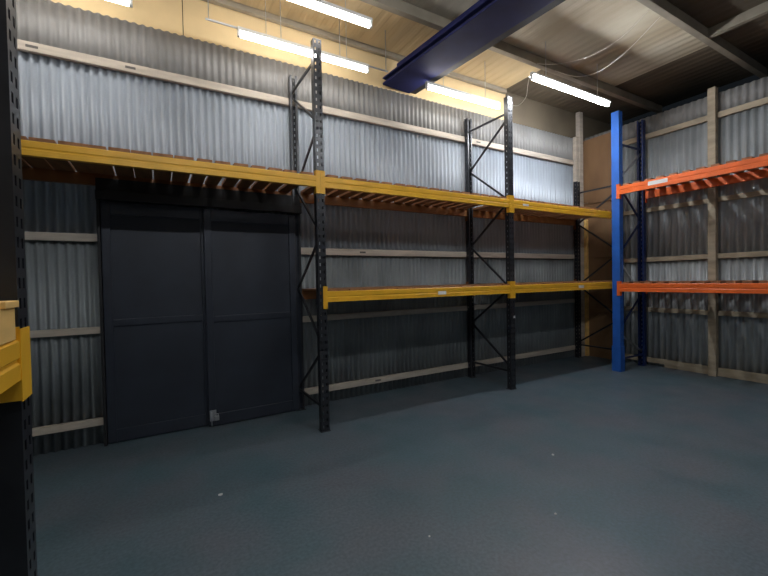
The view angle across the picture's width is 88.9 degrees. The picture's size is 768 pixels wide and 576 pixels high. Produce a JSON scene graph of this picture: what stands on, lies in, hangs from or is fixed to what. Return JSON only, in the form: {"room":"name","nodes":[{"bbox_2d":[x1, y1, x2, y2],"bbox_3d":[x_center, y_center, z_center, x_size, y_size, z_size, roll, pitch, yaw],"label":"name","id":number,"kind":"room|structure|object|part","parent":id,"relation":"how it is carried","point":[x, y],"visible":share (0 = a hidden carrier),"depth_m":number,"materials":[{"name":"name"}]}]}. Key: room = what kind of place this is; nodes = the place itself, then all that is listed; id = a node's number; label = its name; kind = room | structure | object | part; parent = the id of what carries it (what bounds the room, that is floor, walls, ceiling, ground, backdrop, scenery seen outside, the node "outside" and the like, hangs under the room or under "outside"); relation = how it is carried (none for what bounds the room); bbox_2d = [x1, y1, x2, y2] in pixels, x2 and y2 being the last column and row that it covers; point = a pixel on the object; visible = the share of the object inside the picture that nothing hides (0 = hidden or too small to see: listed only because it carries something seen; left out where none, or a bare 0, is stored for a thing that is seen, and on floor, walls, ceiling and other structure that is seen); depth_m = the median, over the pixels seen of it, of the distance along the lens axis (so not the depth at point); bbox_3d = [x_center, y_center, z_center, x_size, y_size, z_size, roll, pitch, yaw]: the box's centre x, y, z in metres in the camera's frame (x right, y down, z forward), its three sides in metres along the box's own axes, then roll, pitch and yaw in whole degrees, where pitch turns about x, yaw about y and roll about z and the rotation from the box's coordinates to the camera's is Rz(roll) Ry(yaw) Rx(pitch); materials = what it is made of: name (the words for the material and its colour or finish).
{"room":"warehouse","nodes":[
{"label":"warehouse","id":0,"kind":"room"},
{"bbox_2d":[16,0,574,455],"bbox_3d":[0.077,-0.682,5.653,9.329,4.330,0.032,-2,1,-30],"label":"wall","id":1,"kind":"structure","parent":0,"point":[61,100],"depth_m":5.04,"materials":[{"name":"grey metal"}]},
{"bbox_2d":[25,232,96,241],"bbox_3d":[-3.399,-0.482,3.602,1.250,0.075,0.050,-2,1,-30],"label":"trim","id":2,"kind":"structure","parent":1,"relation":"attached to","point":[41,236],"depth_m":3.75,"materials":[{"name":"beige wood"}]},
{"bbox_2d":[30,327,99,337],"bbox_3d":[-3.381,0.437,3.621,1.250,0.065,0.050,-2,1,-30],"label":"trim","id":3,"kind":"structure","parent":1,"relation":"attached to","point":[86,330],"depth_m":3.77,"materials":[{"name":"beige wood"}]},
{"bbox_2d":[32,417,103,436],"bbox_3d":[-3.363,1.357,3.640,1.250,0.070,0.050,-2,1,-30],"label":"trim","id":4,"kind":"structure","parent":1,"relation":"attached to","point":[43,430],"depth_m":3.79,"materials":[{"name":"beige wood"}]},
{"bbox_2d":[96,200,107,446],"bbox_3d":[-2.816,0.345,3.912,0.025,2.460,0.108,-2,1,-30],"label":"trim","id":5,"kind":"structure","parent":1,"relation":"attached to","point":[98,215],"depth_m":3.87,"materials":[{"name":"black paint"}]},
{"bbox_2d":[51,0,182,35],"bbox_3d":[-3.126,-2.988,3.811,2.068,0.600,0.015,-2,1,-30],"label":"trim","id":6,"kind":"structure","parent":1,"relation":"attached to","point":[165,15],"depth_m":4.14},
{"bbox_2d":[100,201,208,443],"bbox_3d":[-2.377,0.336,4.156,0.970,2.428,0.040,-2,1,-30],"label":"door","id":7,"kind":"structure","parent":1,"relation":"in","point":[153,271],"depth_m":4.12,"materials":[{"name":"metal"}]},
{"bbox_3d":[-2.399,-0.813,4.133,0.820,0.130,0.032,-2,1,-30],"label":"rail","id":8,"kind":"part","parent":7,"relation":"part of","materials":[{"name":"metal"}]},
{"bbox_3d":[-2.377,0.342,4.156,0.820,0.070,0.032,-2,1,-30],"label":"rail","id":9,"kind":"part","parent":7,"relation":"part of","materials":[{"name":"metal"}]},
{"bbox_3d":[-2.354,1.485,4.180,0.820,0.128,0.032,-2,1,-30],"label":"rail","id":10,"kind":"part","parent":7,"relation":"part of","materials":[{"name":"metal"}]},
{"bbox_2d":[95,177,297,205],"bbox_3d":[-1.960,-1.017,4.392,2.060,0.190,0.103,-2,1,-30],"label":"trim","id":11,"kind":"structure","parent":1,"relation":"attached to","point":[100,183],"depth_m":4.25,"materials":[{"name":"black paint"}]},
{"bbox_2d":[95,189,301,213],"bbox_3d":[-1.918,-0.936,4.323,2.060,0.090,0.058,-2,1,-30],"label":"trim","id":12,"kind":"structure","parent":1,"relation":"attached to","point":[106,195],"depth_m":4.21,"materials":[{"name":"black paint"}]},
{"bbox_2d":[203,209,298,426],"bbox_3d":[-1.528,0.320,4.586,1.020,2.408,0.040,-2,1,-30],"label":"door","id":13,"kind":"structure","parent":1,"relation":"in","point":[250,271],"depth_m":4.56,"materials":[{"name":"metal"}]},
{"bbox_2d":[210,410,218,426],"bbox_3d":[-1.881,1.448,4.347,0.094,0.178,0.036,-2,1,-30],"label":"bolt","id":14,"kind":"object","parent":13,"relation":"attached to","point":[213,417],"visible":1,"depth_m":4.34,"materials":[{"name":"silver metal"}]},
{"bbox_3d":[-1.900,1.419,4.351,0.068,0.120,0.009,-2,1,-30],"label":"plate","id":15,"kind":"part","parent":14,"relation":"part of","materials":[{"name":"silver metal"}]},
{"bbox_3d":[-1.550,-0.818,4.563,0.870,0.130,0.032,-2,1,-30],"label":"rail","id":16,"kind":"part","parent":13,"relation":"part of","materials":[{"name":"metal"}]},
{"bbox_3d":[-1.528,0.336,4.587,0.870,0.070,0.032,-2,1,-30],"label":"rail","id":17,"kind":"part","parent":13,"relation":"part of","materials":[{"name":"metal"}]},
{"bbox_3d":[-1.506,1.460,4.609,0.870,0.128,0.032,-2,1,-30],"label":"rail","id":18,"kind":"part","parent":13,"relation":"part of","materials":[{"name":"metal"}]},
{"bbox_2d":[17,39,573,164],"bbox_3d":[-0.132,-2.340,5.475,8.880,0.085,0.052,-2,1,-30],"label":"wall rail","id":19,"kind":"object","parent":1,"relation":"attached to","point":[22,45],"depth_m":4.51,"materials":[{"name":"grey"}]},
{"bbox_2d":[295,214,302,407],"bbox_3d":[-1.093,0.291,4.928,0.063,2.460,0.076,-2,1,-30],"label":"trim","id":20,"kind":"structure","parent":1,"relation":"attached to","point":[296,215],"depth_m":4.90,"materials":[{"name":"paint"}]},
{"bbox_2d":[183,0,505,119],"bbox_3d":[-0.051,-3.084,5.590,5.024,0.600,0.015,-2,1,-30],"label":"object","id":21,"kind":"structure","parent":1,"relation":"attached to","point":[195,26],"depth_m":4.97,"materials":[{"name":"beige paint"}]},
{"bbox_2d":[301,248,573,258],"bbox_3d":[1.336,-0.541,6.341,5.570,0.085,0.052,-2,1,-30],"label":"trim","id":22,"kind":"structure","parent":1,"relation":"attached to","point":[304,251],"depth_m":5.88,"materials":[{"name":"grey"}]},
{"bbox_2d":[303,299,574,321],"bbox_3d":[1.352,0.324,6.360,5.570,0.075,0.050,-2,1,-30],"label":"trim","id":23,"kind":"structure","parent":1,"relation":"attached to","point":[545,302],"depth_m":5.89,"materials":[{"name":"grey wood"}]},
{"bbox_2d":[304,345,574,395],"bbox_3d":[1.371,1.254,6.378,5.570,0.080,0.052,-2,1,-30],"label":"trim","id":24,"kind":"structure","parent":1,"relation":"attached to","point":[349,384],"depth_m":5.89,"materials":[{"name":"grey"}]},
{"bbox_2d":[383,0,565,93],"bbox_3d":[2.950,-3.031,1.798,0.600,0.372,9.500,-2,1,-35],"label":"steel beam","id":25,"kind":"structure","parent":1,"relation":"attached to","point":[486,23],"depth_m":4.56,"materials":[{"name":"blue metal"}]},
{"bbox_2d":[505,92,610,140],"bbox_3d":[3.533,-3.196,7.663,3.240,0.600,0.015,-2,1,-30],"label":"trim","id":26,"kind":"structure","parent":1,"relation":"attached to","point":[531,113],"depth_m":7.43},
{"bbox_2d":[573,136,579,352],"bbox_3d":[3.824,-0.803,7.761,0.092,4.340,0.075,-2,1,-30],"label":"trim","id":27,"kind":"structure","parent":1,"relation":"attached to","point":[575,139],"depth_m":7.71,"materials":[{"name":"beige wood"}]},
{"bbox_2d":[576,111,584,355],"bbox_3d":[3.916,-1.056,7.806,0.110,4.840,0.085,-2,1,-30],"label":"trim","id":28,"kind":"structure","parent":1,"relation":"attached to","point":[579,115],"depth_m":7.76,"materials":[{"name":"beige wood"}]},
{"bbox_2d":[33,356,767,575],"bbox_3d":[2.809,1.548,1.871,10.550,0.080,10.800,-2,1,-30],"label":"floor","id":29,"kind":"structure","parent":0,"point":[652,470],"depth_m":3.03,"materials":[{"name":"blue paint"}]},
{"bbox_2d":[0,0,37,575],"bbox_3d":[-0.604,-0.429,-0.479,0.942,4.100,2.915,-2,1,-30],"label":"rack","id":30,"kind":"object","parent":29,"relation":"on","point":[18,549],"visible":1,"depth_m":0.94,"materials":[{"name":"black metal"}]},
{"bbox_2d":[0,300,18,345],"bbox_3d":[-1.003,0.092,0.257,0.917,0.093,1.008,-2,1,-30],"label":"box","id":31,"kind":"object","parent":30,"relation":"on","point":[7,308],"visible":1,"depth_m":0.86,"materials":[{"name":"beige cardboard"}]},
{"bbox_2d":[21,38,625,432],"bbox_3d":[0.323,-0.588,5.213,8.640,4.150,0.928,-2,1,-30],"label":"rack","id":32,"kind":"object","parent":29,"relation":"on","point":[35,149],"visible":0.77,"depth_m":4.79,"materials":[{"name":"yellow metal"}]},
{"bbox_2d":[21,136,312,191],"bbox_3d":[-2.144,-1.155,3.779,2.733,0.028,0.894,-2,1,-30],"label":"deck","id":33,"kind":"object","parent":32,"relation":"on","point":[42,163],"visible":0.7,"depth_m":3.78,"materials":[{"name":"brown wood"}]},
{"bbox_3d":[-1.091,-0.546,4.872,0.090,4.124,0.075,-2,1,-30],"label":"upright post","id":34,"kind":"part","parent":32,"relation":"part of","materials":[{"name":"black metal"}]},
{"bbox_3d":[-0.677,-0.540,4.158,0.090,4.124,0.075,-2,1,-30],"label":"upright post","id":35,"kind":"part","parent":32,"relation":"part of","materials":[{"name":"black metal"}]},
{"bbox_2d":[300,174,506,208],"bbox_3d":[0.336,-1.233,5.214,2.695,0.028,0.893,-2,1,-30],"label":"deck","id":36,"kind":"object","parent":32,"relation":"on","point":[309,190],"visible":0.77,"depth_m":5.21,"materials":[{"name":"brown wood"}]},
{"bbox_2d":[302,284,508,290],"bbox_3d":[0.365,-0.015,5.242,2.734,0.020,0.893,-2,1,-30],"label":"deck","id":37,"kind":"object","parent":32,"relation":"on","point":[447,285],"visible":0.99,"depth_m":4.88,"materials":[{"name":"brown wood"}]},
{"bbox_3d":[1.384,-0.634,6.304,0.090,4.144,0.075,-2,1,-30],"label":"upright post","id":38,"kind":"part","parent":32,"relation":"part of","materials":[{"name":"black metal"}]},
{"bbox_3d":[1.797,-0.627,5.590,0.090,4.144,0.075,-2,1,-30],"label":"upright post","id":39,"kind":"part","parent":32,"relation":"part of","materials":[{"name":"black metal"}]},
{"bbox_2d":[473,198,611,219],"bbox_3d":[2.794,-1.310,6.636,2.649,0.028,0.893,-2,1,-30],"label":"deck","id":40,"kind":"object","parent":32,"relation":"on","point":[481,208],"visible":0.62,"depth_m":6.61,"materials":[{"name":"brown wood"}]},
{"bbox_2d":[482,281,611,284],"bbox_3d":[2.813,-0.091,6.658,2.677,0.020,0.894,-2,1,-30],"label":"deck","id":41,"kind":"object","parent":32,"relation":"on","point":[551,282],"visible":0.82,"depth_m":6.30,"materials":[{"name":"brown wood"}]},
{"bbox_3d":[3.813,-0.360,7.713,0.090,3.444,0.075,-2,1,-30],"label":"upright post","id":42,"kind":"part","parent":32,"relation":"part of","materials":[{"name":"black metal"}]},
{"bbox_3d":[4.226,-0.353,6.999,0.090,3.444,0.075,-2,1,-30],"label":"upright post","id":43,"kind":"part","parent":32,"relation":"part of","materials":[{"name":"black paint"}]},
{"bbox_2d":[583,132,612,358],"bbox_3d":[4.193,-0.786,7.570,0.078,4.300,0.715,-2,1,-30],"label":"plywood panel","id":44,"kind":"object","parent":29,"relation":"on","point":[597,150],"visible":0.49,"depth_m":7.63,"materials":[{"name":"brown wood"}]},
{"bbox_2d":[611,110,767,371],"bbox_3d":[4.921,-0.758,5.482,0.874,4.300,2.980,-2,1,-30],"label":"rack","id":45,"kind":"object","parent":29,"relation":"on","point":[618,191],"visible":0.98,"depth_m":6.46,"materials":[{"name":"orange metal"}]},
{"bbox_3d":[3.891,-0.762,6.521,0.103,4.294,0.125,-2,1,-30],"label":"upright post","id":46,"kind":"part","parent":45,"relation":"part of","materials":[{"name":"blue metal"}]},
{"bbox_3d":[4.542,-0.782,6.897,0.083,4.294,0.100,-2,1,-30],"label":"upright post","id":47,"kind":"part","parent":45,"relation":"part of","materials":[{"name":"metal"}]},
{"bbox_2d":[622,153,767,190],"bbox_3d":[4.902,-1.682,5.464,0.836,0.028,2.608,-2,1,-30],"label":"deck","id":48,"kind":"object","parent":45,"relation":"on","point":[764,154],"visible":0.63,"depth_m":5.74,"materials":[{"name":"orange metal"}]},
{"bbox_2d":[622,280,767,283],"bbox_3d":[4.934,-0.088,5.495,0.836,0.028,2.632,-2,1,-30],"label":"deck","id":49,"kind":"object","parent":45,"relation":"on","point":[710,281],"visible":1,"depth_m":5.63,"materials":[{"name":"brown wood"}]},
{"bbox_2d":[231,0,767,123],"bbox_3d":[2.900,-3.346,1.648,10.350,0.009,10.000,-2,1,-30],"label":"ceiling","id":50,"kind":"structure","parent":0,"point":[573,30],"depth_m":5.49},
{"bbox_2d":[107,0,132,7],"bbox_3d":[-3.015,-2.929,3.266,1.530,0.653,0.052,-2,1,-30],"label":"fluorescent light","id":51,"kind":"object","parent":50,"relation":"hanging from","point":[129,3],"visible":1,"depth_m":3.61,"materials":[{"name":"white plastic"}]},
{"bbox_2d":[237,26,315,56],"bbox_3d":[-1.176,-2.707,4.332,0.859,0.135,0.052,-2,1,-30],"label":"fluorescent light","id":52,"kind":"object","parent":50,"relation":"hanging from","point":[266,39],"depth_m":4.29,"materials":[{"name":"white plastic"}]},
{"bbox_2d":[205,0,387,71],"bbox_3d":[-0.896,-3.055,4.560,2.180,0.539,0.022,-2,1,-30],"label":"conduit","id":53,"kind":"object","parent":50,"relation":"hanging from","point":[208,19],"visible":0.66,"depth_m":4.40,"materials":[{"name":"silver metal"}]},
{"bbox_2d":[289,0,372,28],"bbox_3d":[-0.905,-3.009,3.678,1.780,0.593,0.052,-2,1,-30],"label":"fluorescent light","id":54,"kind":"object","parent":50,"relation":"hanging from","point":[323,6],"visible":1,"depth_m":3.92,"materials":[{"name":"white plastic"}]},
{"bbox_2d":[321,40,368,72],"bbox_3d":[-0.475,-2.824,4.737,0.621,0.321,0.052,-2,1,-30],"label":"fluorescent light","id":55,"kind":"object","parent":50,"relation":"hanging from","point":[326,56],"depth_m":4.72,"materials":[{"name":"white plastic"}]},
{"bbox_2d":[202,0,506,93],"bbox_3d":[-0.946,-3.298,5.003,7.050,0.067,0.060,-2,1,-30],"label":"trim","id":56,"kind":"structure","parent":50,"relation":"attached to","point":[229,4],"depth_m":5.09,"materials":[{"name":"paint"}]},
{"bbox_2d":[425,78,500,109],"bbox_3d":[1.173,-3.060,5.677,1.400,0.653,0.052,-2,1,-30],"label":"fluorescent light","id":57,"kind":"object","parent":50,"relation":"hanging from","point":[429,85],"visible":0.98,"depth_m":5.63,"materials":[{"name":"white"}]},
{"bbox_2d":[360,0,661,113],"bbox_3d":[0.904,-3.305,5.000,10.250,0.128,0.080,-2,1,-30],"label":"steel beam","id":58,"kind":"structure","parent":50,"relation":"attached to","point":[404,9],"depth_m":5.63,"materials":[{"name":"paint"}]},
{"bbox_2d":[545,10,648,64],"bbox_3d":[2.728,-3.195,5.204,0.112,0.178,1.427,-2,1,-38],"label":"cable","id":59,"kind":"object","parent":58,"relation":"hanging from","point":[648,10],"visible":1,"depth_m":5.15,"materials":[{"name":"beige plastic"}]},
{"bbox_2d":[557,17,659,76],"bbox_3d":[3.045,-3.180,5.383,0.187,0.225,1.414,-2,1,-32],"label":"cable","id":60,"kind":"object","parent":58,"relation":"hanging from","point":[659,17],"visible":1,"depth_m":5.32,"materials":[{"name":"beige plastic"}]},
{"bbox_2d":[528,41,610,106],"bbox_3d":[2.752,-3.122,5.701,1.800,0.593,0.100,-2,1,-30],"label":"fluorescent light","id":61,"kind":"object","parent":50,"relation":"hanging from","point":[534,76],"visible":1,"depth_m":5.62,"materials":[{"name":"white"}]},
{"bbox_2d":[708,1,767,38],"bbox_3d":[4.589,-3.376,4.740,0.070,0.117,1.060,-2,1,-30],"label":"trim","id":62,"kind":"structure","parent":50,"relation":"attached to","point":[760,10],"depth_m":4.91,"materials":[{"name":"paint"}]},
{"bbox_2d":[584,77,767,374],"bbox_3d":[6.564,-0.794,3.711,0.030,4.380,9.860,-2,1,-30],"label":"wall","id":63,"kind":"structure","parent":0,"point":[742,223],"depth_m":6.30,"materials":[{"name":"grey metal"}]},
{"bbox_2d":[622,116,706,146],"bbox_3d":[4.563,-2.663,6.999,0.050,0.085,2.055,-2,1,-30],"label":"trim","id":64,"kind":"structure","parent":63,"relation":"attached to","point":[700,120],"depth_m":6.55,"materials":[{"name":"beige wood"}]},
{"bbox_2d":[624,199,707,215],"bbox_3d":[4.588,-1.373,7.025,0.050,0.075,2.055,-2,1,-30],"label":"trim","id":65,"kind":"structure","parent":63,"relation":"attached to","point":[703,201],"depth_m":6.55,"materials":[{"name":"beige wood"}]},
{"bbox_2d":[624,254,707,262],"bbox_3d":[4.605,-0.504,7.043,0.050,0.075,2.055,-2,1,-30],"label":"trim","id":66,"kind":"structure","parent":63,"relation":"attached to","point":[702,256],"depth_m":6.60,"materials":[{"name":"beige wood"}]},
{"bbox_2d":[624,306,707,314],"bbox_3d":[4.622,0.381,7.061,0.050,0.075,2.055,-2,1,-30],"label":"trim","id":67,"kind":"structure","parent":63,"relation":"attached to","point":[627,308],"depth_m":6.61,"materials":[{"name":"beige wood"}]},
{"bbox_2d":[625,354,707,370],"bbox_3d":[4.640,1.271,7.079,0.050,0.080,2.055,-2,1,-30],"label":"trim","id":68,"kind":"structure","parent":63,"relation":"attached to","point":[649,359],"depth_m":6.59,"materials":[{"name":"beige wood"}]},
{"bbox_2d":[707,86,718,376],"bbox_3d":[5.117,-0.854,6.085,0.103,4.460,0.100,-2,1,-30],"label":"trim","id":69,"kind":"structure","parent":63,"relation":"attached to","point":[712,93],"depth_m":6.05,"materials":[{"name":"beige wood"}]},
{"bbox_2d":[665,365,767,383],"bbox_3d":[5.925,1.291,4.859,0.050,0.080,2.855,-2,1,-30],"label":"trim","id":70,"kind":"structure","parent":63,"relation":"attached to","point":[720,370],"depth_m":5.82,"materials":[{"name":"beige wood"}]},
{"bbox_2d":[717,97,767,117],"bbox_3d":[5.848,-2.643,4.779,0.050,0.085,2.855,-2,1,-30],"label":"trim","id":71,"kind":"structure","parent":63,"relation":"attached to","point":[763,101],"depth_m":5.74,"materials":[{"name":"beige wood"}]},
{"bbox_2d":[718,189,767,201],"bbox_3d":[5.873,-1.353,4.806,0.050,0.075,2.855,-2,1,-30],"label":"trim","id":72,"kind":"structure","parent":63,"relation":"attached to","point":[760,192],"depth_m":5.76,"materials":[{"name":"beige wood"}]},
{"bbox_2d":[718,311,767,317],"bbox_3d":[5.907,0.401,4.841,0.050,0.075,2.855,-2,1,-30],"label":"trim","id":73,"kind":"structure","parent":63,"relation":"attached to","point":[720,313],"depth_m":5.80,"materials":[{"name":"beige wood"}]},
{"bbox_2d":[718,251,767,257],"bbox_3d":[5.890,-0.483,4.823,0.050,0.075,2.855,-2,1,-30],"label":"trim","id":74,"kind":"structure","parent":63,"relation":"attached to","point":[757,253],"depth_m":5.78,"materials":[{"name":"beige wood"}]},
{"bbox_3d":[1.951,-3.286,-0.403,6.651,0.009,7.400,-2,1,-30],"label":"ceiling","id":75,"kind":"structure","parent":0,"visible":0},
{"bbox_2d":[636,0,767,77],"bbox_3d":[1.656,-3.293,3.702,10.250,0.128,0.080,-2,1,-30],"label":"trim","id":76,"kind":"structure","parent":75,"relation":"attached to","point":[664,8],"depth_m":5.14,"materials":[{"name":"paint"}]}
]}

